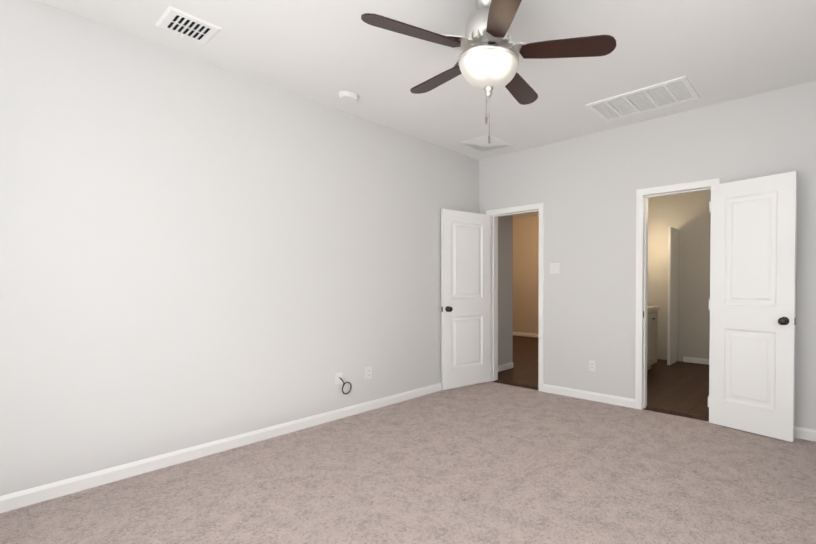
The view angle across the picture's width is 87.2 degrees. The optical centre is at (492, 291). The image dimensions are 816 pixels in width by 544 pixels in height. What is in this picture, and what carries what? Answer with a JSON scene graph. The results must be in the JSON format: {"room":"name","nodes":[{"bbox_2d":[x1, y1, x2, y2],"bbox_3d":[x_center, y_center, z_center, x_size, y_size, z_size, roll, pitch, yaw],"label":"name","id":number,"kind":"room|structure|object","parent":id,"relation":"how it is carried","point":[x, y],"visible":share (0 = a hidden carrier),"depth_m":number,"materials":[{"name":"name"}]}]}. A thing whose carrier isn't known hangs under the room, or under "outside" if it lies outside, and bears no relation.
{"room":"empty bedroom","nodes":[
{"label":"empty bedroom","id":0,"kind":"room"},
{"bbox_2d":[0,0,478,495],"bbox_3d":[-1.639,-0.242,3.450,0.120,2.748,4.620,1,1,38],"label":"wall","id":1,"kind":"structure","parent":0,"point":[194,251],"depth_m":2.81,"materials":[{"name":"white paint"}]},
{"bbox_2d":[0,383,440,512],"bbox_3d":[-1.550,1.088,3.478,0.014,0.085,4.500,1,1,38],"label":"baseboard","id":2,"kind":"structure","parent":1,"relation":"attached to","point":[24,498],"depth_m":2.80,"materials":[{"name":"white paint"}]},
{"bbox_2d":[335,371,351,393],"bbox_3d":[-1.324,0.814,3.743,0.035,0.215,0.146,1,1,38],"label":"outlet","id":3,"kind":"object","parent":1,"relation":"attached to","point":[338,377],"visible":1,"depth_m":3.72,"materials":[{"name":"white plastic"}]},
{"bbox_2d":[365,366,371,379],"bbox_3d":[-1.167,0.769,3.963,0.008,0.116,0.072,1,1,38],"label":"duplex electrical outlet","id":4,"kind":"object","parent":1,"relation":"attached to","point":[368,372],"visible":1,"depth_m":3.96,"materials":[{"name":"white plastic"}]},
{"bbox_2d":[0,382,815,543],"bbox_3d":[-0.039,1.202,2.216,4.190,0.100,4.620,1,1,38],"label":"floor carpet","id":5,"kind":"object","parent":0,"point":[489,463],"visible":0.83,"depth_m":2.47,"materials":[{"name":"beige carpet"}]},
{"bbox_2d":[37,0,815,217],"bbox_3d":[0.248,-1.673,5.026,7.270,0.100,7.770,1,1,38],"label":"ceiling","id":6,"kind":"structure","parent":0,"point":[325,52],"depth_m":2.81,"materials":[{"name":"white paint"}]},
{"bbox_2d":[155,6,222,44],"bbox_3d":[-1.811,-1.572,2.505,0.280,0.018,0.262,1,1,38],"label":"ceiling vent","id":7,"kind":"object","parent":6,"relation":"in","point":[182,23],"visible":0.98,"depth_m":2.49,"materials":[{"name":"white metal"}]},
{"bbox_2d":[338,91,358,102],"bbox_3d":[-1.167,-1.578,3.413,0.160,0.036,0.160,1,1,38],"label":"smoke detector","id":8,"kind":"object","parent":6,"relation":"attached to","point":[349,96],"visible":1,"depth_m":3.38,"materials":[{"name":"white plastic"}]},
{"bbox_2d":[460,135,509,151],"bbox_3d":[-0.076,-1.605,4.583,0.390,0.022,0.390,1,1,38],"label":"ceiling vent","id":9,"kind":"object","parent":6,"relation":"in","point":[484,143],"visible":0.9,"depth_m":4.53,"materials":[{"name":"white metal"}]},
{"bbox_2d":[361,0,615,143],"bbox_3d":[-0.042,-1.185,2.291,1.243,0.782,1.266,1,1,38],"label":"ceiling fan","id":10,"kind":"object","parent":6,"relation":"hanging from","point":[488,61],"visible":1,"depth_m":2.16,"materials":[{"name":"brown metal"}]},
{"bbox_2d":[586,76,699,121],"bbox_3d":[1.251,-1.591,3.516,0.795,0.014,0.452,1,1,38],"label":"ceiling vent","id":11,"kind":"object","parent":6,"relation":"in","point":[676,91],"visible":1,"depth_m":3.48,"materials":[{"name":"white metal"}]},
{"bbox_2d":[498,215,512,364],"bbox_3d":[-0.019,-0.271,5.737,0.200,2.728,0.740,1,1,38],"label":"wall","id":12,"kind":"structure","parent":0,"point":[505,289],"depth_m":5.83,"materials":[{"name":"grey paint"}]},
{"bbox_2d":[498,362,512,371],"bbox_3d":[0.065,1.051,5.694,0.014,0.085,0.740,1,1,38],"label":"baseboard","id":13,"kind":"structure","parent":12,"relation":"attached to","point":[506,366],"depth_m":5.83,"materials":[{"name":"white paint"}]},
{"bbox_2d":[492,335,538,389],"bbox_3d":[0.212,1.110,7.576,4.120,0.104,3.880,1,1,38],"label":"floor","id":14,"kind":"structure","parent":0,"point":[523,372],"depth_m":6.07,"materials":[{"name":"brown wood"}]},
{"bbox_2d":[513,215,538,333],"bbox_3d":[1.442,-0.328,9.117,4.320,2.728,0.100,1,1,38],"label":"wall","id":15,"kind":"structure","parent":0,"point":[525,274],"depth_m":9.57,"materials":[{"name":"beige paint"}]},
{"bbox_2d":[513,332,538,337],"bbox_3d":[1.407,0.994,9.094,4.120,0.085,0.014,1,1,38],"label":"baseboard","id":16,"kind":"structure","parent":15,"relation":"attached to","point":[514,333],"depth_m":9.58,"materials":[{"name":"white paint"}]},
{"bbox_2d":[479,80,815,429],"bbox_3d":[1.425,-0.253,4.055,4.190,2.748,0.120,1,1,38],"label":"wall","id":17,"kind":"structure","parent":0,"point":[584,188],"depth_m":4.11,"materials":[{"name":"white paint"}]},
{"bbox_2d":[441,209,490,389],"bbox_3d":[-0.277,0.088,4.870,0.694,2.018,0.109,-1,1,-41],"label":"door leaf","id":18,"kind":"structure","parent":17,"relation":"in","point":[465,298],"depth_m":4.86,"materials":[{"name":"white paint"}]},
{"bbox_2d":[486,203,543,391],"bbox_3d":[0.291,0.061,4.952,0.810,2.090,0.164,1,1,38],"label":"door frame","id":19,"kind":"structure","parent":17,"relation":"attached to","point":[494,214],"depth_m":5.06,"materials":[{"name":"white paint"}]},
{"bbox_2d":[550,263,558,273],"bbox_3d":[0.671,-0.249,4.562,0.118,0.118,0.015,1,1,38],"label":"switch plate","id":20,"kind":"object","parent":17,"relation":"attached to","point":[554,268],"visible":1,"depth_m":4.56,"materials":[{"name":"white plastic"}]},
{"bbox_2d":[543,384,634,407],"bbox_3d":[0.972,1.074,4.349,1.027,0.085,0.014,1,1,38],"label":"baseboard","id":21,"kind":"structure","parent":17,"relation":"attached to","point":[610,399],"depth_m":4.31,"materials":[{"name":"white paint"}]},
{"bbox_2d":[589,360,595,371],"bbox_3d":[1.024,0.762,4.306,0.072,0.116,0.008,1,1,38],"label":"electrical outlet","id":22,"kind":"object","parent":17,"relation":"attached to","point":[592,365],"visible":1,"depth_m":4.30,"materials":[{"name":"white plastic"}]},
{"bbox_2d":[635,178,719,409],"bbox_3d":[1.694,0.080,3.849,0.705,2.090,0.164,1,1,38],"label":"door frame","id":23,"kind":"structure","parent":17,"relation":"attached to","point":[643,195],"depth_m":3.99,"materials":[{"name":"white paint"}]},
{"bbox_2d":[708,171,796,442],"bbox_3d":[2.057,0.114,3.358,0.167,2.018,0.612,-1,1,-41],"label":"door leaf","id":24,"kind":"structure","parent":17,"relation":"in","point":[753,248],"depth_m":3.32,"materials":[{"name":"white paint"}]},
{"bbox_2d":[794,426,815,440],"bbox_3d":[2.426,1.093,3.206,1.260,0.085,0.014,1,1,38],"label":"baseboard","id":25,"kind":"structure","parent":17,"relation":"attached to","point":[799,432],"depth_m":3.22,"materials":[{"name":"white paint"}]},
{"bbox_2d":[643,359,708,420],"bbox_3d":[2.451,1.152,5.085,2.280,0.104,2.730,1,1,38],"label":"floor","id":26,"kind":"structure","parent":0,"point":[678,388],"depth_m":4.74,"materials":[{"name":"brown wood"}]},
{"bbox_2d":[647,310,657,370],"bbox_3d":[1.682,0.674,5.472,0.571,0.834,1.400,1,1,38],"label":"bathroom vanity","id":27,"kind":"object","parent":26,"relation":"on","point":[652,329],"depth_m":5.66,"materials":[{"name":"beige wood"}]},
{"bbox_2d":[648,306,658,309],"bbox_3d":[1.677,0.235,5.468,0.559,0.045,1.430,1,1,38],"label":"countertop","id":28,"kind":"structure","parent":27,"relation":"on","point":[649,307],"depth_m":5.70,"materials":[{"name":"white stone"}]},
{"bbox_2d":[648,190,710,361],"bbox_3d":[3.330,-0.278,6.171,2.250,2.728,0.100,1,1,38],"label":"wall","id":29,"kind":"structure","parent":0,"point":[687,216],"depth_m":6.40,"materials":[{"name":"grey paint"}]},
{"bbox_2d":[667,227,678,364],"bbox_3d":[2.713,0.064,6.302,0.035,2.022,0.435,1,1,38],"label":"bathroom door","id":30,"kind":"structure","parent":29,"relation":"in","point":[672,323],"depth_m":6.23,"materials":[{"name":"white paint"}]},
{"bbox_2d":[683,357,708,364],"bbox_3d":[3.558,1.047,5.941,1.600,0.085,0.014,1,1,38],"label":"baseboard","id":31,"kind":"structure","parent":29,"relation":"attached to","point":[696,360],"depth_m":6.32,"materials":[{"name":"white paint"}]}
]}

